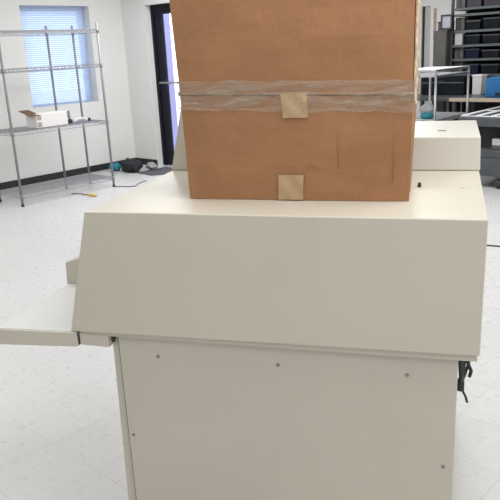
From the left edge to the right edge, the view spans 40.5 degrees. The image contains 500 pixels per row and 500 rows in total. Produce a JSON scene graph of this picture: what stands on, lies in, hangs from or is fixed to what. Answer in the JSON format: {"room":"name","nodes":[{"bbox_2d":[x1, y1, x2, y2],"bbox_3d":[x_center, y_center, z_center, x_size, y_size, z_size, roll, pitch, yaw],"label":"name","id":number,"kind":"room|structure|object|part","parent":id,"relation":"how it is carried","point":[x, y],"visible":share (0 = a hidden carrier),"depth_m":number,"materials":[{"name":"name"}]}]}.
{"room":"workshop","nodes":[
{"label":"workshop","id":0,"kind":"room"},
{"bbox_2d":[0,0,135,182],"bbox_3d":[-4.744,-1.539,6.615,0.250,2.720,9.200,12,22,41],"label":"wall","id":1,"kind":"structure","parent":0,"point":[38,154],"depth_m":9.07,"materials":[{"name":"white paint"}]},
{"bbox_2d":[39,16,90,105],"bbox_3d":[-2.598,-2.549,8.928,0.060,1.237,1.012,12,22,41],"label":"window","id":2,"kind":"structure","parent":1,"relation":"in","point":[77,16],"depth_m":9.17,"materials":[{"name":"white glass"}]},
{"bbox_2d":[19,6,93,106],"bbox_3d":[-2.535,-2.536,8.873,0.044,1.233,0.988,12,22,41],"label":"window blind","id":3,"kind":"object","parent":2,"relation":"attached to","point":[63,44],"visible":0.62,"depth_m":8.85,"materials":[{"name":"plastic"}]},
{"bbox_3d":[-2.564,-3.106,8.704,0.044,0.043,0.988,12,22,41],"label":"head rail","id":4,"kind":"part","parent":3,"relation":"part of","materials":[{"name":"plastic"}]},
{"bbox_3d":[-2.505,-1.952,9.046,0.028,0.014,0.988,12,22,41],"label":"rail","id":5,"kind":"part","parent":3,"relation":"part of","materials":[{"name":"plastic"}]},
{"bbox_2d":[0,158,135,189],"bbox_3d":[-4.599,-0.253,6.886,0.012,0.088,8.750,12,22,41],"label":"baseboard","id":6,"kind":"structure","parent":1,"relation":"attached to","point":[47,177],"depth_m":8.98,"materials":[{"name":"black rubber"}]},
{"bbox_2d":[120,0,169,165],"bbox_3d":[-0.972,-2.462,9.074,1.850,2.720,0.250,12,22,41],"label":"wall","id":7,"kind":"structure","parent":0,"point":[136,18],"depth_m":9.44,"materials":[{"name":"white paint"}]},
{"bbox_2d":[136,158,157,165],"bbox_3d":[-1.494,-1.275,9.795,0.478,0.088,0.012,12,22,41],"label":"baseboard","id":8,"kind":"structure","parent":7,"relation":"attached to","point":[142,160],"depth_m":9.79,"materials":[{"name":"black rubber"}]},
{"bbox_2d":[150,3,178,164],"bbox_3d":[-0.894,-2.181,9.098,1.040,2.160,0.168,12,22,41],"label":"door","id":9,"kind":"structure","parent":7,"relation":"attached to","point":[157,11],"depth_m":9.33,"materials":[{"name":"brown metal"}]},
{"bbox_3d":[-0.875,-2.188,9.119,1.040,2.160,0.110,12,22,41],"label":"frame","id":10,"kind":"part","parent":9,"relation":"part of","materials":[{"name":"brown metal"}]},
{"bbox_2d":[0,164,499,499],"bbox_3d":[0.880,0.153,4.905,11.450,0.100,13.500,12,22,41],"label":"floor","id":11,"kind":"structure","parent":0,"point":[61,431],"depth_m":3.26,"materials":[{"name":"tile"}]},
{"bbox_2d":[0,23,114,206],"bbox_3d":[-2.306,-1.575,7.749,0.533,1.905,1.270,12,22,41],"label":"wire shelving unit","id":12,"kind":"object","parent":11,"relation":"on","point":[11,130],"visible":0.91,"depth_m":7.80,"materials":[{"name":"silver metal"}]},
{"bbox_3d":[-2.535,-1.396,7.152,0.036,1.885,0.036,12,22,41],"label":"post","id":13,"kind":"part","parent":12,"relation":"part of","materials":[{"name":"silver metal"}]},
{"bbox_2d":[19,110,67,127],"bbox_3d":[-2.329,-1.495,7.655,0.228,0.191,0.480,12,22,41],"label":"carton","id":14,"kind":"object","parent":12,"relation":"on","point":[49,118],"visible":1,"depth_m":7.58,"materials":[{"name":"white cardboard"}]},
{"bbox_3d":[-2.349,-2.405,7.502,0.503,0.043,1.241,12,22,41],"label":"wire shelf","id":15,"kind":"part","parent":12,"relation":"part of","materials":[{"name":"silver metal"}]},
{"bbox_3d":[-2.330,-2.037,7.612,0.503,0.043,1.241,12,22,41],"label":"wire shelf","id":16,"kind":"part","parent":12,"relation":"part of","materials":[{"name":"silver metal"}]},
{"bbox_3d":[-2.298,-1.414,7.796,0.503,0.043,1.241,12,22,41],"label":"wire shelf","id":17,"kind":"part","parent":12,"relation":"part of","materials":[{"name":"silver metal"}]},
{"bbox_3d":[-2.265,-0.763,7.990,0.503,0.043,1.241,12,22,41],"label":"wire shelf","id":18,"kind":"part","parent":12,"relation":"part of","materials":[{"name":"silver metal"}]},
{"bbox_3d":[-2.314,-1.687,8.093,0.036,1.885,0.036,12,22,41],"label":"post","id":19,"kind":"part","parent":12,"relation":"part of","materials":[{"name":"silver metal"}]},
{"bbox_2d":[67,111,71,122],"bbox_3d":[-2.122,-1.548,7.884,0.080,0.142,0.067,12,22,41],"label":"power adapter","id":20,"kind":"object","parent":12,"relation":"on","point":[68,116],"visible":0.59,"depth_m":7.87,"materials":[{"name":"black plastic"}]},
{"bbox_2d":[72,117,87,121],"bbox_3d":[-2.005,-1.540,7.988,0.058,0.056,0.221,12,22,41],"label":"handset","id":21,"kind":"object","parent":12,"relation":"on","point":[77,118],"visible":1,"depth_m":7.97,"materials":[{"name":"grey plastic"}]},
{"bbox_3d":[-2.078,-1.772,8.340,0.036,1.885,0.036,12,22,41],"label":"post","id":22,"kind":"part","parent":12,"relation":"part of","materials":[{"name":"silver metal"}]},
{"bbox_3d":[-1.711,-1.696,8.017,0.036,1.885,0.036,12,22,41],"label":"post","id":23,"kind":"part","parent":12,"relation":"part of","materials":[{"name":"silver metal"}]},
{"bbox_2d":[71,193,96,195],"bbox_3d":[-1.916,-0.653,7.873,0.415,0.031,0.070,9,20,34],"label":"tool","id":24,"kind":"object","parent":11,"relation":"on","point":[90,194],"visible":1,"depth_m":7.81,"materials":[{"name":"plastic"}]},
{"bbox_2d":[109,162,120,170],"bbox_3d":[-1.882,-1.159,9.419,0.197,0.118,0.161,12,22,41],"label":"bag","id":25,"kind":"object","parent":11,"relation":"on","point":[116,166],"visible":0.77,"depth_m":9.37,"materials":[{"name":"fabric"}]},
{"bbox_2d":[121,158,142,171],"bbox_3d":[-1.626,-1.171,9.286,0.411,0.191,0.253,12,22,41],"label":"bag","id":26,"kind":"object","parent":11,"relation":"on","point":[129,165],"visible":1,"depth_m":9.18,"materials":[{"name":"fabric"}]},
{"bbox_2d":[138,167,171,175],"bbox_3d":[-1.110,-1.047,9.094,0.678,0.012,0.534,12,22,41],"label":"door mat","id":27,"kind":"object","parent":11,"relation":"on","point":[163,170],"visible":0.71,"depth_m":9.13,"materials":[{"name":"grey fabric"}]},
{"bbox_2d":[145,162,157,169],"bbox_3d":[-1.348,-1.155,9.299,0.238,0.100,0.133,12,22,41],"label":"plastic bag","id":28,"kind":"object","parent":27,"relation":"on","point":[150,165],"visible":1,"depth_m":9.27,"materials":[{"name":"white plastic"}]},
{"bbox_2d":[0,110,487,499],"bbox_3d":[0.052,0.099,2.416,1.431,1.500,1.121,2,17,16],"label":"office machine","id":29,"kind":"object","parent":11,"relation":"on","point":[264,349],"visible":0.87,"depth_m":1.88,"materials":[{"name":"beige paint"}]},
{"bbox_2d":[0,284,80,346],"bbox_3d":[-0.595,0.210,2.264,0.433,0.062,0.498,12,22,41],"label":"tray","id":30,"kind":"object","parent":29,"relation":"on","point":[48,322],"depth_m":2.11,"materials":[{"name":"beige metal"}]},
{"bbox_3d":[-0.258,0.439,2.597,0.034,0.715,0.993,2,17,16],"label":"panel","id":31,"kind":"part","parent":29,"relation":"part of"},
{"bbox_2d":[71,171,487,361],"bbox_3d":[0.103,0.000,2.111,1.326,0.384,1.088,12,22,41],"label":"hood","id":32,"kind":"object","parent":29,"relation":"attached to","point":[403,281],"depth_m":1.80,"materials":[{"name":"beige metal"}]},
{"bbox_2d":[169,0,420,200],"bbox_3d":[0.148,-0.459,1.943,0.665,0.583,0.286,2,17,16],"label":"cardboard box","id":33,"kind":"object","parent":29,"relation":"on","point":[280,99],"visible":1,"depth_m":1.82,"materials":[{"name":"brown cardboard"}]},
{"bbox_2d":[416,66,469,120],"bbox_3d":[2.321,-1.706,8.644,0.568,1.194,0.915,12,22,41],"label":"table","id":34,"kind":"object","parent":11,"relation":"on","point":[430,72],"visible":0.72,"depth_m":8.49,"materials":[{"name":"silver metal"}]},
{"bbox_2d":[419,102,433,113],"bbox_3d":[2.203,-1.740,8.409,0.211,0.184,0.175,12,22,41],"label":"plastic bag","id":35,"kind":"object","parent":34,"relation":"on","point":[427,107],"visible":0.57,"depth_m":8.35,"materials":[{"name":"white plastic"}]},
{"bbox_2d":[420,112,433,118],"bbox_3d":[2.154,-1.641,8.262,0.170,0.084,0.110,12,22,41],"label":"cloth bundle","id":36,"kind":"object","parent":34,"relation":"on","point":[425,115],"visible":1,"depth_m":8.22,"materials":[{"name":"teal fabric"}]},
{"bbox_3d":[2.417,-1.861,9.122,0.028,1.170,0.029,12,22,41],"label":"leg","id":37,"kind":"part","parent":34,"relation":"part of","materials":[{"name":"silver metal"}]},
{"bbox_3d":[2.225,-1.567,8.162,0.028,1.170,0.029,12,22,41],"label":"leg","id":38,"kind":"part","parent":34,"relation":"part of","materials":[{"name":"silver metal"}]},
{"bbox_2d":[416,112,466,120],"bbox_3d":[2.322,-1.695,8.648,0.544,0.046,0.891,12,22,41],"label":"wire shelf","id":39,"kind":"object","parent":34,"relation":"attached to","point":[440,116],"depth_m":8.53,"materials":[{"name":"silver metal"}]},
{"bbox_3d":[2.810,-1.779,8.776,0.028,1.170,0.029,12,22,41],"label":"leg","id":40,"kind":"part","parent":34,"relation":"part of","materials":[{"name":"silver metal"}]},
{"bbox_2d":[417,94,470,120],"bbox_3d":[2.741,-1.916,10.076,0.840,0.740,0.800,12,22,41],"label":"side table","id":41,"kind":"object","parent":11,"relation":"on","point":[422,98],"visible":0.3,"depth_m":9.70,"materials":[{"name":"grey metal"}]},
{"bbox_2d":[421,75,470,94],"bbox_3d":[2.902,-2.444,10.060,0.675,0.265,0.271,12,22,41],"label":"equipment case","id":42,"kind":"object","parent":41,"relation":"on","point":[446,85],"visible":0.83,"depth_m":9.93,"materials":[{"name":"plastic"}]},
{"bbox_3d":[2.797,-1.755,9.595,0.040,0.700,0.040,12,22,41],"label":"leg","id":43,"kind":"part","parent":41,"relation":"part of","materials":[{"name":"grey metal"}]},
{"bbox_3d":[3.252,-1.920,10.072,0.040,0.700,0.040,12,22,41],"label":"leg","id":44,"kind":"part","parent":41,"relation":"part of","materials":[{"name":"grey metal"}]},
{"bbox_2d":[432,30,462,120],"bbox_3d":[3.051,-2.543,10.527,0.215,1.655,0.586,12,22,41],"label":"tall cabinet","id":45,"kind":"object","parent":11,"relation":"on","point":[441,40],"visible":0.27,"depth_m":10.20,"materials":[{"name":"grey metal"}]},
{"bbox_3d":[2.875,-2.487,10.340,0.201,1.590,0.012,12,22,41],"label":"door","id":46,"kind":"part","parent":45,"relation":"part of","materials":[{"name":"grey metal"}]},
{"bbox_2d":[440,14,452,29],"bbox_3d":[2.930,-3.385,10.078,0.180,0.222,0.090,12,22,41],"label":"monitor","id":47,"kind":"object","parent":45,"relation":"on","point":[446,20],"visible":0.94,"depth_m":10.06,"materials":[{"name":"black plastic"}]},
{"bbox_2d":[449,0,499,120],"bbox_3d":[3.534,-2.862,10.119,0.931,2.450,0.516,12,22,41],"label":"storage rack","id":48,"kind":"object","parent":11,"relation":"on","point":[480,12],"visible":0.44,"depth_m":10.07,"materials":[{"name":"grey metal"}]},
{"bbox_2d":[455,33,462,44],"bbox_3d":[3.116,-3.146,10.104,0.120,0.166,0.031,12,22,41],"label":"box","id":49,"kind":"object","parent":48,"relation":"on","point":[458,36],"visible":1,"depth_m":10.09,"materials":[{"name":"white cardboard"}]},
{"bbox_2d":[456,0,466,7],"bbox_3d":[3.211,-3.774,10.067,0.140,0.341,0.342,12,22,41],"label":"carton","id":50,"kind":"object","parent":48,"relation":"on","point":[459,3],"visible":0.46,"depth_m":9.97,"materials":[{"name":"beige cardboard"}]},
{"bbox_2d":[454,47,472,58],"bbox_3d":[3.251,-2.996,10.298,0.140,0.156,0.342,12,22,41],"label":"carton","id":51,"kind":"object","parent":48,"relation":"on","point":[460,53],"visible":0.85,"depth_m":10.18,"materials":[{"name":"cardboard"}]},
{"bbox_2d":[454,61,472,70],"bbox_3d":[3.261,-2.792,10.358,0.140,0.181,0.342,12,22,41],"label":"carton","id":52,"kind":"object","parent":48,"relation":"on","point":[460,63],"visible":0.33,"depth_m":10.24,"materials":[{"name":"cardboard"}]},
{"bbox_2d":[455,17,474,30],"bbox_3d":[3.231,-3.396,10.179,0.140,0.181,0.342,12,22,41],"label":"carton","id":53,"kind":"object","parent":48,"relation":"on","point":[461,24],"visible":0.72,"depth_m":10.06,"materials":[{"name":"cardboard"}]},
{"bbox_2d":[463,33,473,44],"bbox_3d":[3.241,-3.190,10.240,0.140,0.161,0.342,12,22,41],"label":"carton","id":54,"kind":"object","parent":48,"relation":"on","point":[464,34],"visible":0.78,"depth_m":10.11,"materials":[{"name":"black plastic"}]},
{"bbox_2d":[466,34,482,43],"bbox_3d":[3.396,-3.146,10.109,0.223,0.138,0.352,12,22,41],"label":"storage bin","id":55,"kind":"object","parent":48,"relation":"on","point":[475,38],"visible":0.84,"depth_m":9.98,"materials":[{"name":"plastic"}]},
{"bbox_2d":[466,20,483,29],"bbox_3d":[3.386,-3.340,10.051,0.223,0.132,0.352,12,22,41],"label":"storage bin","id":56,"kind":"object","parent":48,"relation":"on","point":[471,24],"visible":0.66,"depth_m":9.93,"materials":[{"name":"plastic"}]},
{"bbox_2d":[464,63,486,73],"bbox_3d":[3.417,-2.743,10.228,0.223,0.145,0.352,12,22,41],"label":"storage bin","id":57,"kind":"object","parent":48,"relation":"on","point":[475,68],"visible":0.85,"depth_m":10.09,"materials":[{"name":"blue plastic"}]},
{"bbox_2d":[467,0,483,6],"bbox_3d":[3.367,-3.697,9.945,0.215,0.249,0.342,12,22,41],"label":"carton","id":58,"kind":"object","parent":48,"relation":"on","point":[470,3],"visible":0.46,"depth_m":9.84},
{"bbox_2d":[451,73,499,76],"bbox_3d":[3.541,-2.640,10.180,0.895,0.034,0.492,12,22,41],"label":"shelf","id":59,"kind":"object","parent":48,"relation":"attached to","point":[498,74],"depth_m":10.08,"materials":[{"name":"grey metal"}]},
{"bbox_2d":[452,43,499,47],"bbox_3d":[3.520,-3.047,10.059,0.895,0.034,0.492,12,22,41],"label":"shelf","id":60,"kind":"object","parent":48,"relation":"attached to","point":[492,45],"depth_m":10.02,"materials":[{"name":"grey metal"}]},
{"bbox_2d":[452,57,499,60],"bbox_3d":[3.530,-2.856,10.116,0.895,0.034,0.492,12,22,41],"label":"shelf","id":61,"kind":"object","parent":48,"relation":"attached to","point":[465,59],"depth_m":10.00,"materials":[{"name":"grey metal"}]},
{"bbox_2d":[453,11,499,16],"bbox_3d":[3.499,-3.464,9.935,0.895,0.034,0.492,12,22,41],"label":"shelf","id":62,"kind":"object","parent":48,"relation":"attached to","point":[470,13],"depth_m":9.99,"materials":[{"name":"grey metal"}]},
{"bbox_2d":[453,28,499,32],"bbox_3d":[3.510,-3.243,10.001,0.895,0.034,0.492,12,22,41],"label":"shelf","id":63,"kind":"object","parent":48,"relation":"attached to","point":[496,30],"depth_m":9.97,"materials":[{"name":"grey metal"}]},
{"bbox_2d":[465,48,488,57],"bbox_3d":[3.406,-2.955,10.165,0.223,0.138,0.352,12,22,41],"label":"storage bin","id":64,"kind":"object","parent":48,"relation":"on","point":[473,52],"visible":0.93,"depth_m":10.04,"materials":[{"name":"blue plastic"}]},
{"bbox_2d":[454,5,499,10],"bbox_3d":[3.495,-3.545,9.911,0.895,0.034,0.492,12,22,41],"label":"shelf","id":65,"kind":"object","parent":48,"relation":"attached to","point":[493,7],"depth_m":9.89,"materials":[{"name":"grey metal"}]},
{"bbox_3d":[3.698,-2.946,10.285,0.895,2.400,0.010,12,22,41],"label":"panel","id":66,"kind":"part","parent":48,"relation":"part of","materials":[{"name":"metal"}]},
{"bbox_2d":[481,63,499,73],"bbox_3d":[3.623,-2.696,10.049,0.268,0.137,0.352,12,22,41],"label":"storage bin","id":67,"kind":"object","parent":48,"relation":"on","point":[489,68],"visible":1,"depth_m":9.93,"materials":[{"name":"plastic"}]},
{"bbox_2d":[481,49,499,57],"bbox_3d":[3.612,-2.901,9.988,0.268,0.114,0.352,12,22,41],"label":"storage bin","id":68,"kind":"object","parent":48,"relation":"on","point":[489,53],"visible":1,"depth_m":9.86,"materials":[{"name":"plastic"}]},
{"bbox_2d":[482,34,499,43],"bbox_3d":[3.602,-3.100,9.929,0.268,0.130,0.352,12,22,41],"label":"storage bin","id":69,"kind":"object","parent":48,"relation":"on","point":[487,38],"visible":0.96,"depth_m":9.80,"materials":[{"name":"plastic"}]},
{"bbox_2d":[483,17,499,28],"bbox_3d":[3.591,-3.307,9.867,0.268,0.153,0.352,12,22,41],"label":"storage bin","id":70,"kind":"object","parent":48,"relation":"on","point":[492,22],"visible":0.99,"depth_m":9.75,"materials":[{"name":"plastic"}]},
{"bbox_2d":[484,0,499,5],"bbox_3d":[3.572,-3.671,9.758,0.260,0.284,0.342,12,22,41],"label":"carton","id":71,"kind":"object","parent":48,"relation":"on","point":[486,2],"visible":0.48,"depth_m":9.68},
{"bbox_2d":[449,94,499,120],"bbox_3d":[3.606,-1.706,9.200,1.590,0.751,0.756,12,22,41],"label":"workbench","id":72,"kind":"object","parent":11,"relation":"on","point":[478,102],"visible":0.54,"depth_m":9.39,"materials":[{"name":"beige laminate"}]},
{"bbox_3d":[2.848,-1.725,9.476,0.050,0.705,0.050,12,22,41],"label":"leg","id":73,"kind":"part","parent":72,"relation":"part of","materials":[{"name":"grey metal"}]},
{"bbox_3d":[3.260,-1.875,9.909,0.050,0.705,0.050,12,22,41],"label":"leg","id":74,"kind":"part","parent":72,"relation":"part of","materials":[{"name":"grey metal"}]},
{"bbox_2d":[472,74,487,94],"bbox_3d":[3.272,-2.360,9.659,0.153,0.274,0.196,12,22,41],"label":"bin","id":75,"kind":"object","parent":72,"relation":"on","point":[479,80],"visible":0.99,"depth_m":9.60,"materials":[{"name":"plastic"}]},
{"bbox_3d":[3.785,-1.770,9.388,1.430,0.650,0.020,12,22,41],"label":"panel","id":76,"kind":"part","parent":72,"relation":"part of","materials":[{"name":"black metal"}]},
{"bbox_2d":[486,76,499,96],"bbox_3d":[3.455,-2.216,9.103,0.484,0.295,0.306,12,22,41],"label":"case","id":77,"kind":"object","parent":72,"relation":"on","point":[492,83],"visible":1,"depth_m":9.09,"materials":[{"name":"plastic"}]},
{"bbox_2d":[458,108,499,188],"bbox_3d":[3.025,-1.124,7.368,1.040,0.735,1.250,12,22,41],"label":"equipment cart","id":78,"kind":"object","parent":11,"relation":"on","point":[489,128],"visible":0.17,"depth_m":7.08,"materials":[{"name":"grey metal"}]},
{"bbox_3d":[3.009,-1.433,7.276,1.040,0.090,1.250,12,22,41],"label":"frame","id":79,"kind":"part","parent":78,"relation":"part of","materials":[{"name":"metal"}]},
{"bbox_2d":[461,106,499,117],"bbox_3d":[3.006,-1.487,7.260,1.001,0.022,1.210,12,22,41],"label":"wire rack","id":80,"kind":"object","parent":78,"relation":"on","point":[490,109],"visible":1,"depth_m":7.24,"materials":[{"name":"silver metal"}]},
{"bbox_2d":[492,137,499,149],"bbox_3d":[2.582,-1.103,7.016,0.120,0.115,0.103,12,22,41],"label":"control box","id":81,"kind":"object","parent":78,"relation":"on","point":[495,141],"visible":1,"depth_m":6.99,"materials":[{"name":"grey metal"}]},
{"bbox_3d":[2.548,-1.109,6.975,0.112,0.065,0.003,12,22,41],"label":"plate","id":82,"kind":"part","parent":81,"relation":"part of","materials":[{"name":"white plastic"}]},
{"bbox_2d":[420,0,465,111],"bbox_3d":[5.982,-2.660,8.540,9.100,2.720,0.200,12,22,41],"label":"wall","id":83,"kind":"structure","parent":0,"point":[443,7],"depth_m":10.85,"materials":[{"name":"white paint"}]},
{"bbox_2d":[416,6,430,120],"bbox_3d":[2.879,-2.996,11.376,0.392,2.056,0.204,12,22,41],"label":"door","id":84,"kind":"structure","parent":83,"relation":"in","point":[425,12],"depth_m":11.15,"materials":[{"name":"grey paint"}]},
{"bbox_3d":[2.821,-3.008,11.427,0.235,2.056,0.204,12,22,41],"label":"casing","id":85,"kind":"part","parent":84,"relation":"part of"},
{"bbox_2d":[433,8,436,37],"bbox_3d":[2.974,-3.638,10.911,0.050,0.480,0.017,12,22,41],"label":"strip","id":86,"kind":"object","parent":83,"relation":"attached to","point":[435,9],"visible":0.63,"depth_m":10.89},
{"label":"outside","id":87,"kind":"structure","parent":0,"visible":0},
{"bbox_2d":[37,89,180,123],"bbox_3d":[-11.266,-2.358,15.673,25.300,0.100,34.000,12,22,41],"label":"ground","id":88,"kind":"structure","parent":87,"point":[178,101],"depth_m":24.85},
{"bbox_2d":[163,14,177,150],"bbox_3d":[-1.372,-3.090,10.519,0.215,3.260,0.250,12,22,41],"label":"trim","id":89,"kind":"structure","parent":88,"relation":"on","point":[166,18],"depth_m":10.59,"materials":[{"name":"white paint"}]}
]}

